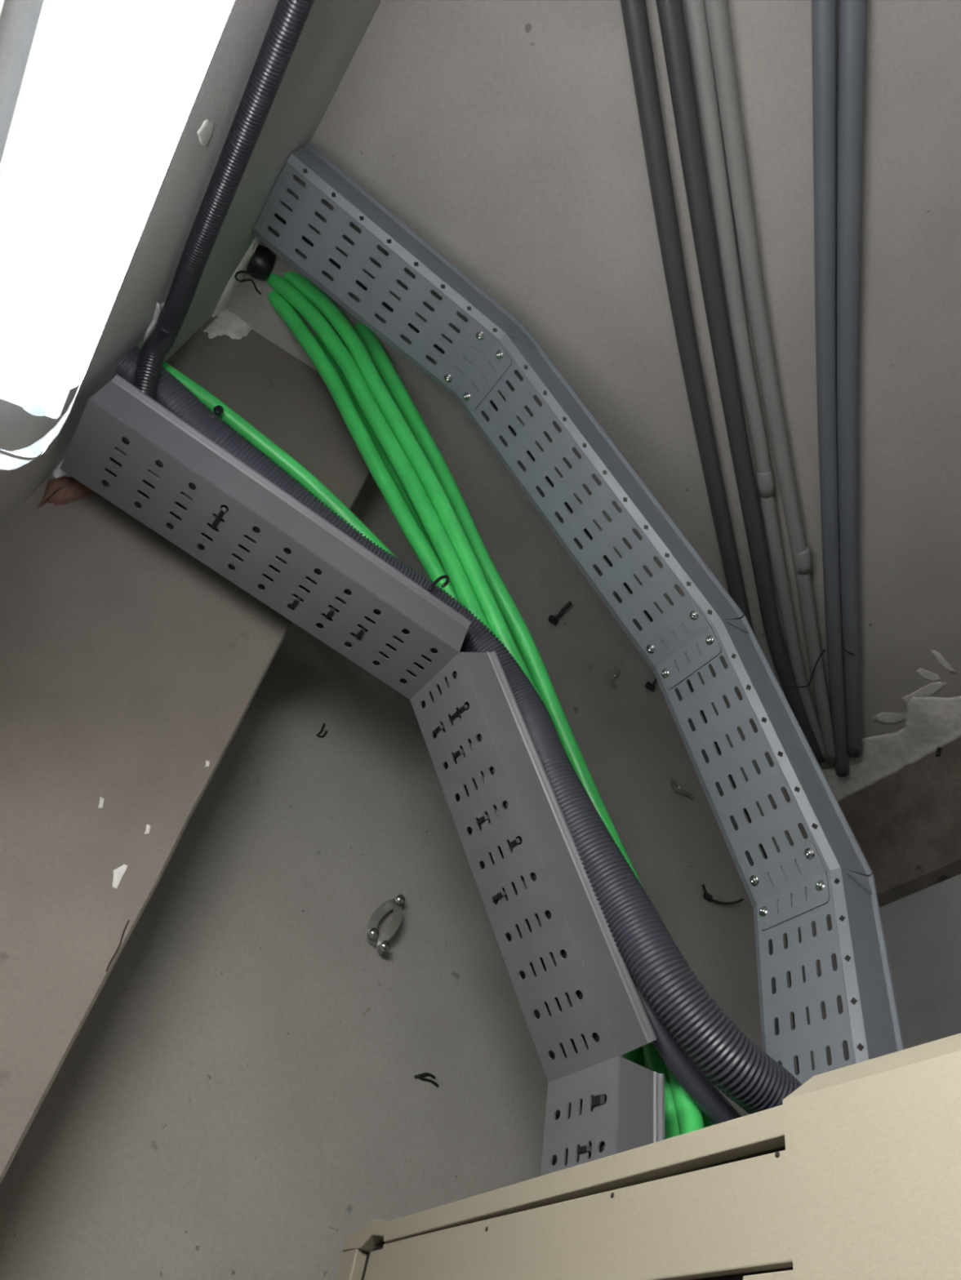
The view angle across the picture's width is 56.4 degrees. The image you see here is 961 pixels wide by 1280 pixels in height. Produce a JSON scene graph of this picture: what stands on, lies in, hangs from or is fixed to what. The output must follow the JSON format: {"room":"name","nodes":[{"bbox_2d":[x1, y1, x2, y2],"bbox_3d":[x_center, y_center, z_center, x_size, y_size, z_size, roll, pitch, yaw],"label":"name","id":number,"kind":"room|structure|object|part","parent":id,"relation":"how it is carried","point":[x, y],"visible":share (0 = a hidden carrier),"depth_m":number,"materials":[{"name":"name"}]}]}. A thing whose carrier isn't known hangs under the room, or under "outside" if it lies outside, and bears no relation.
{"room":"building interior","nodes":[
{"label":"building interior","id":0,"kind":"room"},
{"bbox_2d":[0,309,369,1184],"bbox_3d":[-0.570,0.553,0.409,0.324,3.061,0.190,33,-49,-16],"label":"wall column","id":1,"kind":"structure","parent":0,"point":[131,666],"depth_m":0.89,"materials":[{"name":"white paint"}]},
{"bbox_2d":[0,0,382,525],"bbox_3d":[0.381,-0.653,-0.877,0.158,3.120,4.170,33,-49,-16],"label":"wall","id":2,"kind":"structure","parent":0,"point":[333,31],"depth_m":0.89,"materials":[{"name":"white paint"}]},
{"bbox_2d":[0,0,234,460],"bbox_3d":[-0.113,-0.357,0.378,0.077,0.099,0.837,33,-49,-16],"label":"light fixture","id":3,"kind":"object","parent":2,"relation":"attached to","point":[108,91],"visible":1,"depth_m":0.46,"materials":[{"name":"white plastic"}]},
{"bbox_2d":[132,0,314,400],"bbox_3d":[-0.187,-0.411,0.823,0.127,0.168,0.575,33,-49,-16],"label":"conduit","id":4,"kind":"object","parent":2,"relation":"attached to","point":[289,18],"visible":0.88,"depth_m":0.84,"materials":[{"name":"black plastic"}]},
{"bbox_2d":[0,200,863,1279],"bbox_3d":[-0.068,0.838,0.583,1.707,3.120,0.532,33,-49,-16],"label":"wall","id":5,"kind":"structure","parent":0,"point":[239,1095],"depth_m":1.07,"materials":[{"name":"grey paint"}]},
{"bbox_2d":[234,270,262,294],"bbox_3d":[-0.322,-0.506,1.262,0.043,0.044,0.003,33,-49,-16],"label":"wire loop","id":6,"kind":"object","parent":5,"relation":"hanging from","point":[240,271],"visible":1,"depth_m":1.26,"materials":[{"name":"black metal"}]},
{"bbox_2d":[315,723,327,737],"bbox_3d":[-0.218,0.127,1.243,0.013,0.025,0.004,33,-49,-16],"label":"tie","id":7,"kind":"object","parent":5,"relation":"attached to","point":[324,724],"visible":1,"depth_m":1.24,"materials":[{"name":"black plastic"}]},
{"bbox_2d":[60,373,664,1176],"bbox_3d":[-0.151,0.178,0.828,0.787,0.659,0.114,33,-49,-16],"label":"cable tray","id":8,"kind":"object","parent":5,"relation":"attached to","point":[632,1116],"visible":0.92,"depth_m":0.94,"materials":[{"name":"grey metal"}]},
{"bbox_2d":[210,505,227,528],"bbox_3d":[-0.277,-0.132,0.953,0.005,0.014,0.033,33,-49,-16],"label":"cable tie","id":9,"kind":"object","parent":8,"relation":"attached to","point":[224,508],"visible":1,"depth_m":0.94,"materials":[{"name":"black plastic"}]},
{"bbox_2d":[289,595,300,608],"bbox_3d":[-0.207,-0.044,1.008,0.005,0.014,0.018,33,-49,-16],"label":"cable tie","id":10,"kind":"object","parent":8,"relation":"attached to","point":[297,599],"visible":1,"depth_m":1.00,"materials":[{"name":"black plastic"}]},
{"bbox_2d":[324,606,336,618],"bbox_3d":[-0.167,-0.033,1.006,0.005,0.014,0.017,33,-49,-16],"label":"cable tie","id":11,"kind":"object","parent":8,"relation":"attached to","point":[332,610],"visible":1,"depth_m":1.00,"materials":[{"name":"black plastic"}]},
{"bbox_2d":[104,457,582,1164],"bbox_3d":[-0.173,0.188,0.828,0.750,0.618,0.020,33,-49,-16],"label":"holes","id":12,"kind":"object","parent":8,"relation":"in","point":[111,459],"visible":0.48,"depth_m":0.96,"materials":[{"name":"black fabric"}]},
{"bbox_2d":[113,446,593,1159],"bbox_3d":[-0.160,0.176,0.814,0.750,0.618,0.020,33,-49,-16],"label":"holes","id":13,"kind":"object","parent":8,"relation":"in","point":[116,448],"visible":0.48,"depth_m":0.96,"materials":[{"name":"black plastic"}]},
{"bbox_2d":[355,626,366,638],"bbox_3d":[-0.135,-0.010,1.016,0.005,0.014,0.017,33,-49,-16],"label":"cable tie","id":14,"kind":"object","parent":8,"relation":"attached to","point":[362,631],"visible":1,"depth_m":1.01,"materials":[{"name":"black plastic"}]},
{"bbox_2d":[121,436,605,1152],"bbox_3d":[-0.148,0.164,0.801,0.750,0.618,0.020,33,-49,-16],"label":"holes","id":15,"kind":"object","parent":8,"relation":"in","point":[125,440],"visible":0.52,"depth_m":0.94,"materials":[{"name":"black fabric"}]},
{"bbox_2d":[432,724,444,735],"bbox_3d":[-0.045,0.103,1.027,0.014,0.012,0.018,33,-49,-16],"label":"cable tie","id":16,"kind":"object","parent":8,"relation":"attached to","point":[438,728],"visible":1,"depth_m":1.02,"materials":[{"name":"black plastic"}]},
{"bbox_2d":[453,748,464,759],"bbox_3d":[-0.022,0.127,1.000,0.014,0.012,0.017,33,-49,-16],"label":"cable tie","id":17,"kind":"object","parent":8,"relation":"attached to","point":[458,753],"visible":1,"depth_m":0.99,"materials":[{"name":"black plastic"}]},
{"bbox_2d":[449,704,469,722],"bbox_3d":[-0.021,0.082,1.001,0.014,0.012,0.033,33,-49,-16],"label":"cable tie","id":18,"kind":"object","parent":8,"relation":"attached to","point":[463,708],"visible":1,"depth_m":0.99,"materials":[{"name":"black plastic"}]},
{"bbox_2d":[476,814,488,824],"bbox_3d":[0.005,0.194,0.968,0.014,0.012,0.017,33,-49,-16],"label":"cable tie","id":19,"kind":"object","parent":8,"relation":"attached to","point":[483,818],"visible":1,"depth_m":0.96,"materials":[{"name":"black plastic"}]},
{"bbox_2d":[493,890,506,900],"bbox_3d":[0.023,0.270,0.946,0.014,0.012,0.018,33,-49,-16],"label":"cable tie","id":20,"kind":"object","parent":8,"relation":"attached to","point":[500,894],"visible":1,"depth_m":0.94,"materials":[{"name":"black plastic"}]},
{"bbox_2d":[508,837,522,848],"bbox_3d":[0.038,0.211,0.930,0.014,0.012,0.016,33,-49,-16],"label":"cable tie","id":21,"kind":"object","parent":8,"relation":"attached to","point":[515,842],"visible":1,"depth_m":0.92,"materials":[{"name":"black plastic"}]},
{"bbox_2d":[577,1145,591,1155],"bbox_3d":[0.095,0.456,0.798,0.014,0.005,0.016,33,-49,-16],"label":"cable tie","id":22,"kind":"object","parent":8,"relation":"attached to","point":[586,1148],"visible":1,"depth_m":0.79,"materials":[{"name":"black plastic"}]},
{"bbox_2d":[591,1094,606,1108],"bbox_3d":[0.110,0.421,0.815,0.014,0.009,0.016,33,-49,-16],"label":"cable tie","id":23,"kind":"object","parent":8,"relation":"attached to","point":[599,1099],"visible":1,"depth_m":0.81,"materials":[{"name":"black plastic"}]},
{"bbox_2d":[314,335,440,561],"bbox_3d":[-0.095,-0.030,1.172,0.929,1.013,0.061,31,-49,-14],"label":"cable","id":24,"kind":"object","parent":5,"relation":"attached to","point":[380,450],"visible":0.06,"depth_m":1.31,"materials":[{"name":"green plastic"}]},
{"bbox_2d":[366,893,404,954],"bbox_3d":[-0.120,0.350,1.121,0.038,0.082,0.021,33,-49,-16],"label":"clip","id":25,"kind":"object","parent":5,"relation":"attached to","point":[383,944],"visible":1,"depth_m":1.11,"materials":[{"name":"silver metal"}]},
{"bbox_2d":[162,360,644,1066],"bbox_3d":[-0.124,0.070,1.008,0.887,0.595,0.042,34,-50,-16],"label":"cable","id":26,"kind":"object","parent":5,"relation":"attached to","point":[297,471],"visible":0.19,"depth_m":1.12,"materials":[{"name":"green plastic"}]},
{"bbox_2d":[213,404,223,415],"bbox_3d":[-0.319,-0.280,1.090,0.012,0.017,0.005,33,-49,-16],"label":"cable tie","id":27,"kind":"object","parent":26,"relation":"attached to","point":[219,407],"visible":1,"depth_m":1.09,"materials":[{"name":"black plastic"}]},
{"bbox_2d":[413,1072,438,1087],"bbox_3d":[-0.063,0.514,1.051,0.034,0.013,0.005,33,-49,-16],"label":"tie","id":28,"kind":"object","parent":5,"relation":"attached to","point":[421,1076],"visible":1,"depth_m":1.05,"materials":[{"name":"black plastic"}]},
{"bbox_2d":[267,290,648,1069],"bbox_3d":[-0.105,-0.029,1.132,0.888,0.988,0.077,30,-49,-14],"label":"cable","id":29,"kind":"object","parent":5,"relation":"attached to","point":[409,526],"visible":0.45,"depth_m":1.27,"materials":[{"name":"green plastic"}]},
{"bbox_2d":[266,273,679,1139],"bbox_3d":[-0.096,-0.039,1.110,0.887,1.020,0.075,31,-49,-14],"label":"cable","id":30,"kind":"object","parent":5,"relation":"attached to","point":[460,584],"visible":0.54,"depth_m":1.24,"materials":[{"name":"green plastic"}]},
{"bbox_2d":[283,271,704,1134],"bbox_3d":[-0.087,-0.051,1.105,0.891,1.038,0.081,31,-49,-14],"label":"cable","id":31,"kind":"object","parent":5,"relation":"attached to","point":[689,1115],"visible":0.52,"depth_m":1.23,"materials":[{"name":"green plastic"}]},
{"bbox_2d":[246,244,275,280],"bbox_3d":[-0.329,-0.562,1.327,0.048,0.048,0.048,33,-49,-16],"label":"wrap","id":32,"kind":"object","parent":31,"relation":"attached to","point":[261,263],"visible":0.75,"depth_m":1.31,"materials":[{"name":"black plastic"}]},
{"bbox_2d":[353,323,713,1127],"bbox_3d":[-0.075,-0.052,1.137,0.926,1.063,0.080,30,-49,-14],"label":"cable","id":33,"kind":"object","parent":5,"relation":"attached to","point":[526,646],"visible":0.46,"depth_m":1.23,"materials":[{"name":"green plastic"}]},
{"bbox_2d":[548,600,572,625],"bbox_3d":[0.144,-0.052,1.614,0.019,0.031,0.045,33,-49,-16],"label":"cable tie","id":34,"kind":"object","parent":5,"relation":"attached to","point":[553,620],"visible":1,"depth_m":1.61,"materials":[{"name":"black plastic"}]},
{"bbox_2d":[252,141,904,1084],"bbox_3d":[0.028,-0.018,0.971,0.973,1.050,0.140,33,-49,-16],"label":"cable tray","id":35,"kind":"object","parent":5,"relation":"attached to","point":[795,887],"visible":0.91,"depth_m":1.16,"materials":[{"name":"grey metal"}]},
{"bbox_3d":[-0.008,-0.376,1.245,0.068,0.026,0.097,33,-49,-16],"label":"splice plate","id":36,"kind":"part","parent":35,"relation":"part of","materials":[{"name":"grey metal"}]},
{"bbox_2d":[274,213,813,1075],"bbox_3d":[0.006,-0.009,0.968,0.933,1.006,0.015,33,-49,-16],"label":"cable","id":37,"kind":"object","parent":35,"relation":"in","point":[276,215],"visible":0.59,"depth_m":1.20,"materials":[{"name":"black fabric"}]},
{"bbox_3d":[0.257,0.009,1.153,0.051,0.054,0.097,33,-49,-16],"label":"splice plate","id":38,"kind":"part","parent":35,"relation":"part of","materials":[{"name":"grey metal"}]},
{"bbox_3d":[0.341,0.274,1.001,0.022,0.070,0.097,33,-49,-16],"label":"splice plate","id":39,"kind":"part","parent":35,"relation":"part of","materials":[{"name":"grey metal"}]},
{"bbox_2d":[609,666,620,689],"bbox_3d":[0.251,0.070,1.672,0.022,0.041,0.016,33,-49,-16],"label":"clip","id":40,"kind":"object","parent":5,"relation":"attached to","point":[615,673],"visible":1,"depth_m":1.67,"materials":[{"name":"silver metal"}]},
{"bbox_2d":[644,677,657,691],"bbox_3d":[0.339,0.068,1.698,0.020,0.033,0.058,33,-49,-16],"label":"cable tie","id":41,"kind":"object","parent":5,"relation":"attached to","point":[648,685],"visible":0.56,"depth_m":1.70,"materials":[{"name":"black plastic"}]},
{"bbox_2d":[671,777,693,799],"bbox_3d":[0.373,0.275,1.641,0.055,0.028,0.011,33,-49,-16],"label":"clip","id":42,"kind":"object","parent":5,"relation":"attached to","point":[677,788],"visible":1,"depth_m":1.64,"materials":[{"name":"silver metal"}]},
{"bbox_2d":[702,884,743,904],"bbox_3d":[0.414,0.442,1.533,0.088,0.037,0.010,29,-48,-13],"label":"cable tie","id":43,"kind":"object","parent":5,"relation":"attached to","point":[706,895],"visible":1,"depth_m":1.52,"materials":[{"name":"black plastic"}]},
{"bbox_2d":[111,346,802,1114],"bbox_3d":[-0.060,0.088,0.935,0.955,0.556,0.108,28,-48,-12],"label":"corrugated hose","id":44,"kind":"object","parent":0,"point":[743,1072],"visible":0.54,"depth_m":0.91,"materials":[{"name":"grey plastic"}]},
{"bbox_2d":[427,574,449,591],"bbox_3d":[-0.049,-0.067,1.060,0.022,0.042,0.004,33,-49,-16],"label":"cable tie","id":45,"kind":"object","parent":44,"relation":"attached to","point":[437,580],"visible":1,"depth_m":1.06,"materials":[{"name":"black plastic"}]},
{"bbox_2d":[626,967,741,1124],"bbox_3d":[0.125,0.288,0.941,0.372,0.361,0.036,25,-48,-9],"label":"cable","id":46,"kind":"object","parent":44,"relation":"attached to","point":[704,1093],"visible":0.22,"depth_m":0.85,"materials":[{"name":"grey plastic"}]},
{"bbox_2d":[287,0,960,768],"bbox_3d":[1.320,-1.213,0.440,1.707,0.120,4.155,33,-49,-16],"label":"ceiling","id":47,"kind":"structure","parent":0,"point":[506,135],"depth_m":1.22,"materials":[{"name":"paint"}]},
{"bbox_2d":[620,0,755,635],"bbox_3d":[0.367,-0.316,1.385,0.086,0.028,1.580,-9,-52,21],"label":"ceiling pipe","id":48,"kind":"object","parent":47,"relation":"attached to","point":[634,13],"visible":0.73,"depth_m":1.23,"materials":[{"name":"grey plastic"}]},
{"bbox_2d":[655,0,824,764],"bbox_3d":[0.401,-0.326,1.367,0.065,0.028,1.543,-9,-51,21],"label":"ceiling pipe","id":49,"kind":"object","parent":47,"relation":"attached to","point":[670,12],"visible":0.94,"depth_m":1.26,"materials":[{"name":"grey plastic"}]},
{"bbox_2d":[684,0,826,762],"bbox_3d":[0.428,-0.326,1.364,0.045,0.026,1.537,-8,-51,21],"label":"ceiling pipe","id":50,"kind":"object","parent":47,"relation":"attached to","point":[695,15],"visible":0.98,"depth_m":1.26,"materials":[{"name":"grey plastic"}]},
{"bbox_2d":[703,0,835,764],"bbox_3d":[0.454,-0.324,1.358,0.036,0.029,1.534,-8,-51,21],"label":"ceiling pipe","id":51,"kind":"object","parent":47,"relation":"attached to","point":[716,11],"visible":0.99,"depth_m":1.26,"materials":[{"name":"grey plastic"}]},
{"bbox_2d":[787,648,825,688],"bbox_3d":[0.605,0.058,1.632,0.030,0.002,0.110,23,-47,-7],"label":"wire","id":52,"kind":"object","parent":51,"relation":"attached to","point":[818,659],"visible":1,"depth_m":1.64,"materials":[{"name":"black metal"}]},
{"bbox_2d":[811,0,848,777],"bbox_3d":[0.532,-0.302,1.357,0.038,0.027,1.528,-5,-50,18],"label":"ceiling pipe","id":53,"kind":"object","parent":47,"relation":"attached to","point":[824,12],"visible":1,"depth_m":1.24,"materials":[{"name":"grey plastic"}]},
{"bbox_2d":[835,0,866,757],"bbox_3d":[0.552,-0.322,1.332,0.041,0.029,1.459,-4,-50,18],"label":"ceiling pipe","id":54,"kind":"object","parent":47,"relation":"attached to","point":[851,13],"visible":1,"depth_m":1.23,"materials":[{"name":"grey plastic"}]},
{"bbox_2d":[834,737,960,1048],"bbox_3d":[1.752,0.242,-0.407,0.250,3.120,4.170,33,-49,-16],"label":"wall","id":55,"kind":"structure","parent":0,"point":[906,824],"depth_m":1.62,"materials":[{"name":"concrete"}]},
{"bbox_2d":[821,649,960,802],"bbox_3d":[1.068,-0.098,1.416,0.204,0.026,1.480,33,-49,-16],"label":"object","id":56,"kind":"structure","parent":55,"relation":"attached to","point":[931,722],"depth_m":1.74,"materials":[{"name":"white paint"}]},
{"bbox_2d":[935,746,941,756],"bbox_3d":[0.881,0.216,1.724,0.008,0.019,0.014,33,-49,-16],"label":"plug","id":57,"kind":"object","parent":55,"relation":"attached to","point":[938,748],"visible":1,"depth_m":1.72,"materials":[{"name":"black plastic"}]},
{"bbox_3d":[0.752,0.909,-1.763,1.907,0.100,4.320,33,-49,-16],"label":"floor","id":58,"kind":"structure","parent":0,"visible":0},
{"bbox_2d":[334,1104,793,1279],"bbox_3d":[0.023,1.181,0.080,0.422,1.926,0.566,33,-49,-16],"label":"tall cabinet","id":59,"kind":"object","parent":58,"relation":"on","point":[711,1202],"visible":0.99,"depth_m":0.61,"materials":[{"name":"beige metal"}]},
{"bbox_3d":[-0.288,1.230,0.184,0.030,1.902,0.033,33,-49,-16],"label":"corner post","id":60,"kind":"part","parent":59,"relation":"part of","materials":[{"name":"beige metal"}]},
{"bbox_3d":[0.045,0.453,0.664,0.008,0.058,0.484,33,-49,-16],"label":"panel","id":61,"kind":"part","parent":59,"relation":"part of","materials":[{"name":"beige metal"}]},
{"bbox_3d":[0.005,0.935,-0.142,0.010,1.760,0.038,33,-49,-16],"label":"door","id":62,"kind":"part","parent":59,"relation":"part of","materials":[{"name":"beige metal"}]},
{"bbox_2d":[782,1032,960,1279],"bbox_3d":[0.630,0.594,-0.589,0.422,1.944,1.588,33,-49,-16],"label":"tall cabinet","id":63,"kind":"object","parent":58,"relation":"on","point":[873,1146],"visible":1,"depth_m":0.47,"materials":[{"name":"beige metal"}]}
]}

